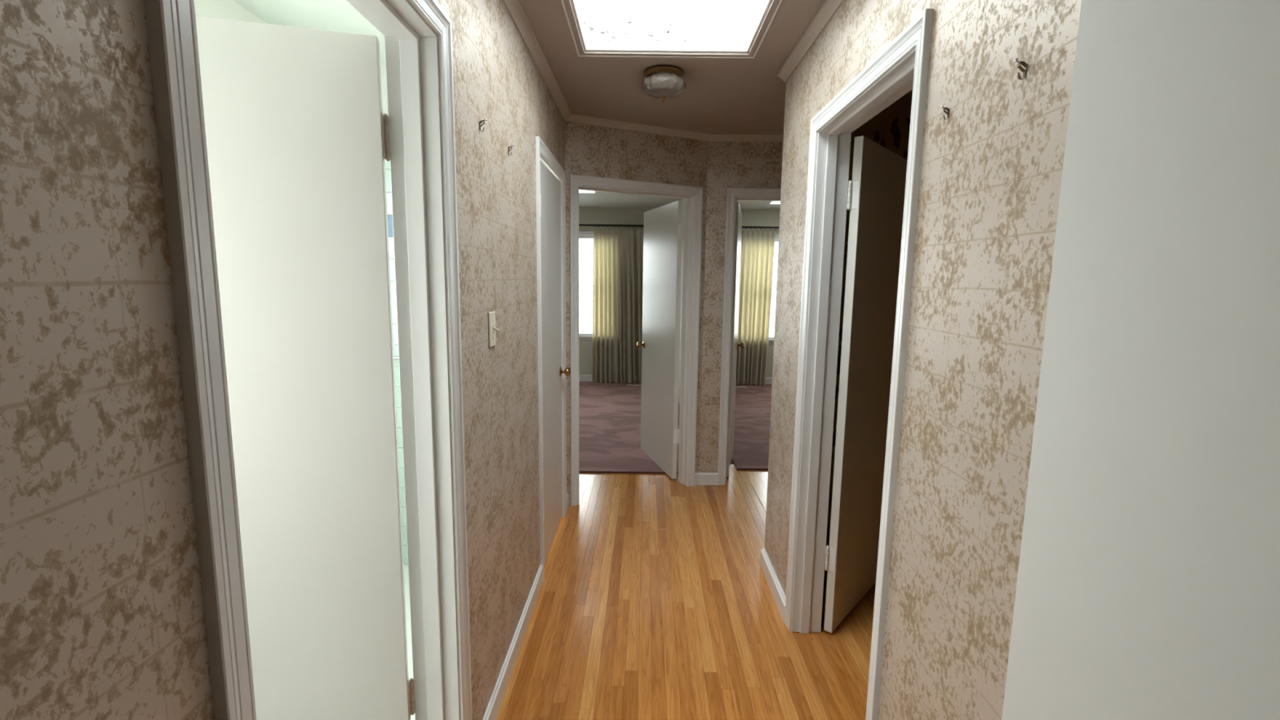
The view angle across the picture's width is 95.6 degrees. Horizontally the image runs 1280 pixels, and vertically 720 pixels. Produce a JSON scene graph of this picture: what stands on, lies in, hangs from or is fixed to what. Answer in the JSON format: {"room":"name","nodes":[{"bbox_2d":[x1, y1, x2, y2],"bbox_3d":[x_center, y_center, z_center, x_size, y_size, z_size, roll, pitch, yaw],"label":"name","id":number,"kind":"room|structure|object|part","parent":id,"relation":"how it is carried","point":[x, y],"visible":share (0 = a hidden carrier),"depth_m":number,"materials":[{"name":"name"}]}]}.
{"room":"home hallway","nodes":[
{"label":"home hallway","id":0,"kind":"room"},
{"bbox_2d":[194,0,266,23],"bbox_3d":[-1.115,0.075,1.260,0.991,2.470,3.450,1,8,1],"label":"wall","id":1,"kind":"structure","parent":0,"point":[222,9],"depth_m":2.04,"materials":[{"name":"white paint"}]},
{"bbox_2d":[0,0,566,719],"bbox_3d":[-0.567,0.217,0.301,0.125,2.470,6.924,1,8,1],"label":"wall","id":2,"kind":"structure","parent":0,"point":[102,615],"depth_m":0.56,"materials":[{"name":"beige paper"}]},
{"bbox_2d":[195,15,414,719],"bbox_3d":[-0.993,0.266,1.396,0.787,2.033,0.157,-1,8,-15],"label":"door","id":3,"kind":"structure","parent":2,"relation":"in","point":[297,135],"depth_m":1.39,"materials":[{"name":"white paint"}]},
{"bbox_3d":[-0.613,-0.535,1.385,0.002,0.102,0.025,-1,8,-15],"label":"hinge plate","id":4,"kind":"part","parent":3,"relation":"part of","materials":[{"name":"silver metal"}]},
{"bbox_3d":[-0.633,0.938,1.592,0.002,0.102,0.025,-1,8,-15],"label":"hinge plate","id":5,"kind":"part","parent":3,"relation":"part of","materials":[{"name":"silver metal"}]},
{"bbox_2d":[144,0,472,719],"bbox_3d":[-0.552,0.277,1.126,0.142,2.122,0.907,1,8,1],"label":"door frame","id":6,"kind":"structure","parent":2,"relation":"attached to","point":[418,33],"depth_m":1.39,"materials":[{"name":"white paint"}]},
{"bbox_3d":[-0.494,0.337,0.705,0.017,2.122,0.057,1,8,0],"label":"casing","id":7,"kind":"part","parent":6,"relation":"part of","materials":[{"name":"white paint"}]},
{"bbox_3d":[-0.476,-0.744,0.982,0.017,0.057,0.907,1,8,0],"label":"casing","id":8,"kind":"part","parent":6,"relation":"part of","materials":[{"name":"white paint"}]},
{"bbox_3d":[-0.485,0.219,1.546,0.017,2.122,0.057,1,8,0],"label":"casing","id":9,"kind":"part","parent":6,"relation":"part of","materials":[{"name":"white paint"}]},
{"bbox_2d":[479,118,487,131],"bbox_3d":[-0.469,-0.702,1.730,0.028,0.038,0.010,1,8,1],"label":"hook","id":10,"kind":"object","parent":2,"relation":"attached to","point":[486,119],"visible":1,"depth_m":1.73,"materials":[{"name":"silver metal"}]},
{"bbox_2d":[488,311,500,347],"bbox_3d":[-0.472,-0.101,1.896,0.028,0.114,0.070,1,8,1],"label":"light switch","id":11,"kind":"object","parent":2,"relation":"attached to","point":[491,315],"visible":1,"depth_m":1.88,"materials":[{"name":"beige plastic"}]},
{"bbox_3d":[-0.483,-0.101,1.896,0.006,0.114,0.070,1,8,0],"label":"plate","id":12,"kind":"part","parent":11,"relation":"part of","materials":[{"name":"beige plastic"}]},
{"bbox_2d":[507,144,514,155],"bbox_3d":[-0.466,-0.757,2.089,0.028,0.038,0.010,1,8,1],"label":"hook","id":13,"kind":"object","parent":2,"relation":"attached to","point":[513,144],"visible":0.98,"depth_m":2.09,"materials":[{"name":"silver metal"}]},
{"bbox_2d":[482,564,543,719],"bbox_3d":[-0.494,1.139,2.299,0.014,0.090,1.177,1,8,1],"label":"baseboard","id":14,"kind":"structure","parent":2,"relation":"attached to","point":[491,713],"depth_m":2.24,"materials":[{"name":"white paint"}]},
{"bbox_2d":[535,136,566,580],"bbox_3d":[-0.530,-0.008,3.156,0.142,2.122,0.839,1,8,1],"label":"door frame","id":15,"kind":"structure","parent":2,"relation":"attached to","point":[543,153],"depth_m":2.87,"materials":[{"name":"white paint"}]},
{"bbox_3d":[-0.472,0.047,2.768,0.017,2.122,0.057,1,8,0],"label":"casing","id":16,"kind":"part","parent":15,"relation":"part of","materials":[{"name":"white paint"}]},
{"bbox_3d":[-0.454,-1.030,3.011,0.017,0.057,0.839,1,8,0],"label":"casing","id":17,"kind":"part","parent":15,"relation":"part of","materials":[{"name":"white paint"}]},
{"bbox_3d":[-0.464,-0.062,3.543,0.017,2.122,0.057,1,8,0],"label":"casing","id":18,"kind":"part","parent":15,"relation":"part of","materials":[{"name":"white paint"}]},
{"bbox_2d":[540,160,570,565],"bbox_3d":[-0.465,0.026,3.156,0.096,2.033,0.721,1,8,1],"label":"door","id":19,"kind":"structure","parent":2,"relation":"in","point":[550,186],"depth_m":3.13,"materials":[{"name":"white paint"}]},
{"bbox_3d":[-0.432,0.070,3.463,0.035,0.055,0.055,1,8,0],"label":"knob","id":20,"kind":"part","parent":19,"relation":"part of","materials":[{"name":"gold metal"}]},
{"bbox_2d":[566,493,568,511],"bbox_3d":[-0.478,0.932,3.774,0.014,0.090,0.124,1,8,1],"label":"baseboard","id":21,"kind":"structure","parent":2,"relation":"attached to","point":[567,495],"depth_m":3.78,"materials":[{"name":"white paint"}]},
{"bbox_2d":[502,0,783,142],"bbox_3d":[0.576,-0.997,0.320,2.124,0.039,7.323,1,8,1],"label":"trim","id":22,"kind":"structure","parent":2,"relation":"attached to","point":[514,7],"depth_m":3.51,"materials":[{"name":"beige paint"}]},
{"bbox_2d":[380,63,408,564],"bbox_3d":[-1.037,-0.156,2.912,0.871,2.470,0.112,1,8,1],"label":"tiled wall","id":23,"kind":"structure","parent":0,"point":[383,66],"depth_m":2.86,"materials":[{"name":"white tile"}]},
{"bbox_2d":[394,355,399,359],"bbox_3d":[-1.175,-0.013,2.849,0.544,0.044,0.066,1,8,1],"label":"towel bar","id":24,"kind":"object","parent":23,"relation":"attached to","point":[396,357],"visible":0.02,"depth_m":2.82,"materials":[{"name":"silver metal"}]},
{"bbox_2d":[233,0,912,209],"bbox_3d":[0.091,-1.375,2.386,6.700,0.120,11.710,1,8,1],"label":"ceiling","id":25,"kind":"structure","parent":0,"point":[721,95],"depth_m":2.82,"materials":[{"name":"beige paint"}]},
{"bbox_2d":[578,190,595,192],"bbox_3d":[-1.058,-1.857,6.224,1.120,0.029,0.620,1,8,1],"label":"recessed light","id":26,"kind":"object","parent":25,"relation":"in","point":[580,191],"visible":0.14,"depth_m":6.42,"materials":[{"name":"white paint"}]},
{"bbox_2d":[640,65,685,102],"bbox_3d":[0.111,-1.295,2.756,0.212,0.141,0.212,1,8,1],"label":"ceiling light","id":27,"kind":"object","parent":25,"relation":"attached to","point":[660,82],"visible":1,"depth_m":2.69,"materials":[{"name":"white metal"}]},
{"bbox_3d":[0.111,-1.293,2.756,0.212,0.085,0.212,1,8,0],"label":"lamp shade","id":28,"kind":"part","parent":27,"relation":"part of","materials":[{"name":"white glass"}]},
{"bbox_2d":[560,0,782,58],"bbox_3d":[0.112,-1.493,1.962,0.775,0.488,1.123,1,8,1],"label":"window","id":29,"kind":"structure","parent":25,"relation":"attached to","point":[612,25],"depth_m":2.50,"materials":[{"name":"beige paint"}]},
{"bbox_2d":[768,201,780,204],"bbox_3d":[2.149,-1.913,6.939,1.080,0.029,0.620,1,8,1],"label":"recessed light","id":30,"kind":"object","parent":25,"relation":"in","point":[771,202],"visible":0.17,"depth_m":7.14,"materials":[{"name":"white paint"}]},
{"bbox_2d":[564,121,708,506],"bbox_3d":[-0.012,-0.290,3.961,1.078,2.470,0.125,-3,9,-26],"label":"wall","id":31,"kind":"structure","parent":0,"point":[590,150],"depth_m":3.75,"materials":[{"name":"beige paper"}]},
{"bbox_2d":[568,174,702,506],"bbox_3d":[-0.043,-0.115,3.961,0.953,2.122,0.142,-3,9,-26],"label":"door frame","id":32,"kind":"structure","parent":31,"relation":"attached to","point":[692,195],"depth_m":3.98,"materials":[{"name":"white paint"}]},
{"bbox_3d":[-0.418,-0.085,3.710,0.057,2.122,0.017,-3,9,-26],"label":"casing","id":33,"kind":"part","parent":32,"relation":"part of","materials":[{"name":"white paint"}]},
{"bbox_3d":[-0.002,-1.129,3.762,0.953,0.057,0.017,-3,9,-26],"label":"casing","id":34,"kind":"part","parent":32,"relation":"part of","materials":[{"name":"white paint"}]},
{"bbox_3d":[0.387,-0.129,4.102,0.057,2.122,0.017,-3,9,-26],"label":"casing","id":35,"kind":"part","parent":32,"relation":"part of","materials":[{"name":"white paint"}]},
{"bbox_2d":[636,200,684,479],"bbox_3d":[0.155,-0.169,4.595,0.157,2.033,0.833,-2,8,-17],"label":"door","id":36,"kind":"structure","parent":31,"relation":"in","point":[663,226],"depth_m":4.49,"materials":[{"name":"white paint"}]},
{"bbox_3d":[-0.007,-0.130,4.926,0.035,0.055,0.055,-2,8,-17],"label":"knob","id":37,"kind":"part","parent":36,"relation":"part of","materials":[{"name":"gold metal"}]},
{"bbox_3d":[0.263,0.568,4.307,0.025,0.102,0.002,-2,8,-17],"label":"hinge plate","id":38,"kind":"part","parent":36,"relation":"part of","materials":[{"name":"silver metal"}]},
{"bbox_3d":[0.283,-0.904,4.100,0.025,0.102,0.002,-2,8,-17],"label":"hinge plate","id":39,"kind":"part","parent":36,"relation":"part of","materials":[{"name":"silver metal"}]},
{"bbox_2d":[694,472,699,485],"bbox_3d":[0.417,0.875,4.266,0.043,0.090,0.014,-3,9,-26],"label":"baseboard","id":40,"kind":"structure","parent":31,"relation":"attached to","point":[696,474],"depth_m":4.26,"materials":[{"name":"white paint"}]},
{"bbox_2d":[403,464,875,719],"bbox_3d":[0.711,1.435,0.851,4.650,0.060,7.900,1,8,1],"label":"floor","id":41,"kind":"structure","parent":0,"point":[655,601],"depth_m":2.53,"materials":[{"name":"brown wood"}]},
{"bbox_2d":[578,207,780,377],"bbox_3d":[0.136,-0.898,8.295,6.500,2.470,0.140,1,8,1],"label":"wall","id":42,"kind":"structure","parent":0,"point":[588,215],"depth_m":8.08,"materials":[{"name":"beige paint"}]},
{"bbox_2d":[578,231,593,340],"bbox_3d":[-1.427,-1.052,8.252,2.170,1.535,0.155,1,8,1],"label":"window","id":43,"kind":"structure","parent":42,"relation":"in","point":[582,337],"depth_m":8.27,"materials":[{"name":"white paint"}]},
{"bbox_3d":[-1.437,-0.350,8.331,2.170,0.028,0.115,1,8,0],"label":"sill","id":44,"kind":"part","parent":43,"relation":"part of","materials":[{"name":"white paint"}]},
{"bbox_2d":[578,303,592,334],"bbox_3d":[-0.775,-0.584,8.306,0.187,0.432,0.040,1,8,1],"label":"window blind","id":45,"kind":"object","parent":43,"relation":"attached to","point":[579,304],"depth_m":8.30,"materials":[{"name":"white plastic"}]},
{"bbox_2d":[578,235,593,260],"bbox_3d":[-0.756,-1.579,8.166,0.195,0.338,0.040,1,8,1],"label":"window blind","id":46,"kind":"object","parent":43,"relation":"attached to","point":[587,237],"depth_m":8.14,"materials":[{"name":"white plastic"}]},
{"bbox_3d":[-1.418,-1.735,8.151,2.050,0.046,0.040,1,8,0],"label":"head rail","id":47,"kind":"part","parent":46,"relation":"part of","materials":[{"name":"white plastic"}]},
{"bbox_3d":[-1.427,-1.084,8.208,2.170,1.460,0.014,1,8,0],"label":"casing","id":48,"kind":"part","parent":43,"relation":"part of","materials":[{"name":"white paint"}]},
{"bbox_3d":[-1.427,-1.073,8.307,2.070,1.410,0.040,1,8,0],"label":"sash","id":49,"kind":"part","parent":43,"relation":"part of","materials":[{"name":"white paint"}]},
{"bbox_2d":[578,268,593,302],"bbox_3d":[-0.763,-1.060,8.239,0.197,0.457,0.040,1,8,1],"label":"window blind","id":50,"kind":"object","parent":43,"relation":"attached to","point":[579,268],"depth_m":8.24,"materials":[{"name":"white plastic"}]},
{"bbox_2d":[578,374,637,382],"bbox_3d":[-1.321,0.260,8.396,3.620,0.110,0.014,1,8,1],"label":"baseboard","id":51,"kind":"structure","parent":42,"relation":"attached to","point":[581,377],"depth_m":8.38,"materials":[{"name":"white paint"}]},
{"bbox_2d":[578,223,643,228],"bbox_3d":[-1.117,-1.861,8.030,3.306,0.070,0.143,1,8,1],"label":"curtain rod","id":52,"kind":"object","parent":42,"relation":"attached to","point":[580,224],"visible":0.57,"depth_m":7.97,"materials":[{"name":"brown metal"}]},
{"bbox_2d":[591,228,635,383],"bbox_3d":[-0.365,-0.742,8.134,0.609,2.143,0.130,1,8,1],"label":"curtain","id":53,"kind":"object","parent":52,"relation":"hanging from","point":[613,291],"visible":1,"depth_m":8.13,"materials":[{"name":"beige fabric"}]},
{"bbox_2d":[635,229,643,383],"bbox_3d":[0.187,-0.735,8.134,0.510,2.143,0.120,1,8,1],"label":"curtain","id":54,"kind":"object","parent":52,"relation":"hanging from","point":[639,233],"visible":0.2,"depth_m":8.11,"materials":[{"name":"beige fabric"}]},
{"bbox_2d":[742,226,779,229],"bbox_3d":[1.972,-1.815,8.003,2.286,0.070,0.143,1,8,1],"label":"curtain rod","id":55,"kind":"object","parent":42,"relation":"attached to","point":[746,227],"visible":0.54,"depth_m":7.95,"materials":[{"name":"brown metal"}]},
{"bbox_2d":[736,230,775,385],"bbox_3d":[1.536,-0.714,8.119,0.622,2.143,0.131,1,8,1],"label":"curtain","id":56,"kind":"object","parent":55,"relation":"hanging from","point":[757,247],"visible":0.73,"depth_m":8.11,"materials":[{"name":"beige fabric"}]},
{"bbox_2d":[757,377,772,384],"bbox_3d":[1.984,0.309,8.367,2.770,0.110,0.014,1,8,1],"label":"baseboard","id":57,"kind":"structure","parent":42,"relation":"attached to","point":[769,380],"depth_m":8.36,"materials":[{"name":"white paint"}]},
{"bbox_2d":[768,234,778,344],"bbox_3d":[2.122,-0.990,8.223,1.530,1.535,0.155,1,8,1],"label":"window","id":58,"kind":"structure","parent":42,"relation":"in","point":[771,341],"depth_m":8.26,"materials":[{"name":"white paint"}]},
{"bbox_2d":[768,238,778,338],"bbox_3d":[2.122,-1.001,8.216,1.410,1.402,0.040,1,8,1],"label":"window blind","id":59,"kind":"object","parent":58,"relation":"attached to","point":[775,239],"visible":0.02,"depth_m":8.24,"materials":[{"name":"white plastic"}]},
{"bbox_2d":[678,198,684,405],"bbox_3d":[0.538,-0.602,6.231,0.110,2.470,4.021,1,8,1],"label":"wall partition","id":60,"kind":"structure","parent":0,"point":[682,198],"depth_m":6.90,"materials":[{"name":"beige paint"}]},
{"bbox_2d":[698,141,782,472],"bbox_3d":[1.106,-0.304,4.172,1.311,2.470,0.125,1,8,1],"label":"wall","id":61,"kind":"structure","parent":0,"point":[731,164],"depth_m":4.04,"materials":[{"name":"beige paper"}]},
{"bbox_2d":[699,472,717,484],"bbox_3d":[0.504,0.875,4.274,0.134,0.090,0.014,1,8,1],"label":"baseboard","id":62,"kind":"structure","parent":61,"relation":"attached to","point":[705,478],"depth_m":4.27,"materials":[{"name":"white paint"}]},
{"bbox_2d":[726,202,744,477],"bbox_3d":[0.750,-0.168,4.651,0.157,2.033,0.804,2,8,11],"label":"door","id":63,"kind":"structure","parent":61,"relation":"in","point":[735,344],"depth_m":4.40,"materials":[{"name":"white paint"}]},
{"bbox_3d":[0.663,0.565,4.367,0.025,0.102,0.002,2,8,11],"label":"hinge plate","id":64,"kind":"part","parent":63,"relation":"part of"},
{"bbox_3d":[0.684,-0.907,4.160,0.025,0.102,0.002,2,8,11],"label":"hinge plate","id":65,"kind":"part","parent":63,"relation":"part of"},
{"bbox_3d":[0.877,-0.126,4.981,0.035,0.055,0.055,2,8,11],"label":"knob","id":66,"kind":"part","parent":63,"relation":"part of","materials":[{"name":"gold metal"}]},
{"bbox_2d":[717,187,781,484],"bbox_3d":[1.048,-0.132,4.189,0.924,2.122,0.142,1,8,1],"label":"door frame","id":67,"kind":"structure","parent":61,"relation":"attached to","point":[734,194],"depth_m":4.09,"materials":[{"name":"white paint"}]},
{"bbox_3d":[0.614,-0.130,4.130,0.057,2.122,0.017,1,8,0],"label":"casing","id":68,"kind":"part","parent":67,"relation":"part of","materials":[{"name":"white paint"}]},
{"bbox_3d":[1.061,-1.145,3.983,0.924,0.057,0.017,1,8,0],"label":"casing","id":69,"kind":"part","parent":67,"relation":"part of","materials":[{"name":"white paint"}]},
{"bbox_2d":[826,107,910,545],"bbox_3d":[1.939,-0.047,2.421,2.366,2.470,3.350,1,8,1],"label":"wall","id":70,"kind":"structure","parent":0,"point":[890,129],"depth_m":3.25,"materials":[{"name":"paper"}]},
{"bbox_2d":[764,0,1279,719],"bbox_3d":[0.697,0.292,-0.108,0.144,2.470,6.120,1,8,1],"label":"wall","id":71,"kind":"structure","parent":0,"point":[1148,585],"depth_m":0.84,"materials":[{"name":"beige paper"}]},
{"bbox_2d":[760,547,786,623],"bbox_3d":[0.648,1.081,2.822,0.020,0.090,0.538,1,8,1],"label":"baseboard","id":72,"kind":"structure","parent":71,"relation":"attached to","point":[779,596],"depth_m":2.79,"materials":[{"name":"white paint"}]},
{"bbox_2d":[777,0,844,83],"bbox_3d":[0.859,-1.279,2.348,0.664,0.039,3.153,3,8,18],"label":"trim","id":73,"kind":"structure","parent":71,"relation":"attached to","point":[828,9],"depth_m":2.27,"materials":[{"name":"beige paint"}]},
{"bbox_2d":[784,8,933,719],"bbox_3d":[0.718,0.179,1.946,0.142,2.122,0.944,1,8,1],"label":"door frame","id":74,"kind":"structure","parent":71,"relation":"attached to","point":[902,67],"depth_m":2.25,"materials":[{"name":"white paint"}]},
{"bbox_3d":[0.660,0.117,2.386,0.017,2.122,0.057,1,8,0],"label":"casing","id":75,"kind":"part","parent":74,"relation":"part of","materials":[{"name":"white paint"}]},
{"bbox_3d":[0.669,-0.844,1.803,0.017,0.057,0.944,1,8,0],"label":"casing","id":76,"kind":"part","parent":74,"relation":"part of","materials":[{"name":"white paint"}]},
{"bbox_3d":[0.650,0.240,1.508,0.017,2.122,0.057,1,8,0],"label":"casing","id":77,"kind":"part","parent":74,"relation":"part of","materials":[{"name":"white paint"}]},
{"bbox_2d":[823,135,907,632],"bbox_3d":[1.076,0.118,2.647,0.157,2.033,0.824,7,10,40],"label":"door","id":78,"kind":"structure","parent":71,"relation":"in","point":[877,188],"depth_m":2.47,"materials":[{"name":"white paint"}]},
{"bbox_3d":[0.809,0.838,2.439,0.025,0.102,0.002,7,10,40],"label":"hinge plate","id":79,"kind":"part","parent":78,"relation":"part of","materials":[{"name":"silver metal"}]},
{"bbox_3d":[0.829,-0.634,2.232,0.025,0.102,0.002,7,10,40],"label":"hinge plate","id":80,"kind":"part","parent":78,"relation":"part of","materials":[{"name":"silver metal"}]},
{"bbox_2d":[940,104,949,119],"bbox_3d":[0.661,-0.536,1.256,0.022,0.029,0.008,1,8,1],"label":"hook","id":81,"kind":"object","parent":71,"relation":"attached to","point":[944,108],"visible":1,"depth_m":1.25,"materials":[{"name":"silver metal"}]},
{"bbox_2d":[1013,57,1027,79],"bbox_3d":[0.657,-0.503,1.001,0.026,0.034,0.009,1,8,1],"label":"hook","id":82,"kind":"object","parent":71,"relation":"attached to","point":[1024,64],"visible":1,"depth_m":1.00,"materials":[{"name":"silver metal"}]},
{"bbox_3d":[0.094,0.680,6.159,6.700,0.060,4.810,1,8,0],"label":"floor","id":83,"kind":"structure","parent":0,"visible":0},
{"bbox_2d":[578,381,679,474],"bbox_3d":[-1.343,0.583,6.436,3.610,0.014,3.954,1,8,1],"label":"carpet","id":84,"kind":"object","parent":83,"relation":"on","point":[610,413],"visible":0.16,"depth_m":5.72,"materials":[{"name":"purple carpet"}]},
{"bbox_2d":[732,383,772,470],"bbox_3d":[1.963,0.621,6.486,2.760,0.014,3.795,1,8,1],"label":"carpet","id":85,"kind":"object","parent":83,"relation":"on","point":[753,402],"visible":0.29,"depth_m":5.94,"materials":[{"name":"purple carpet"}]}
]}

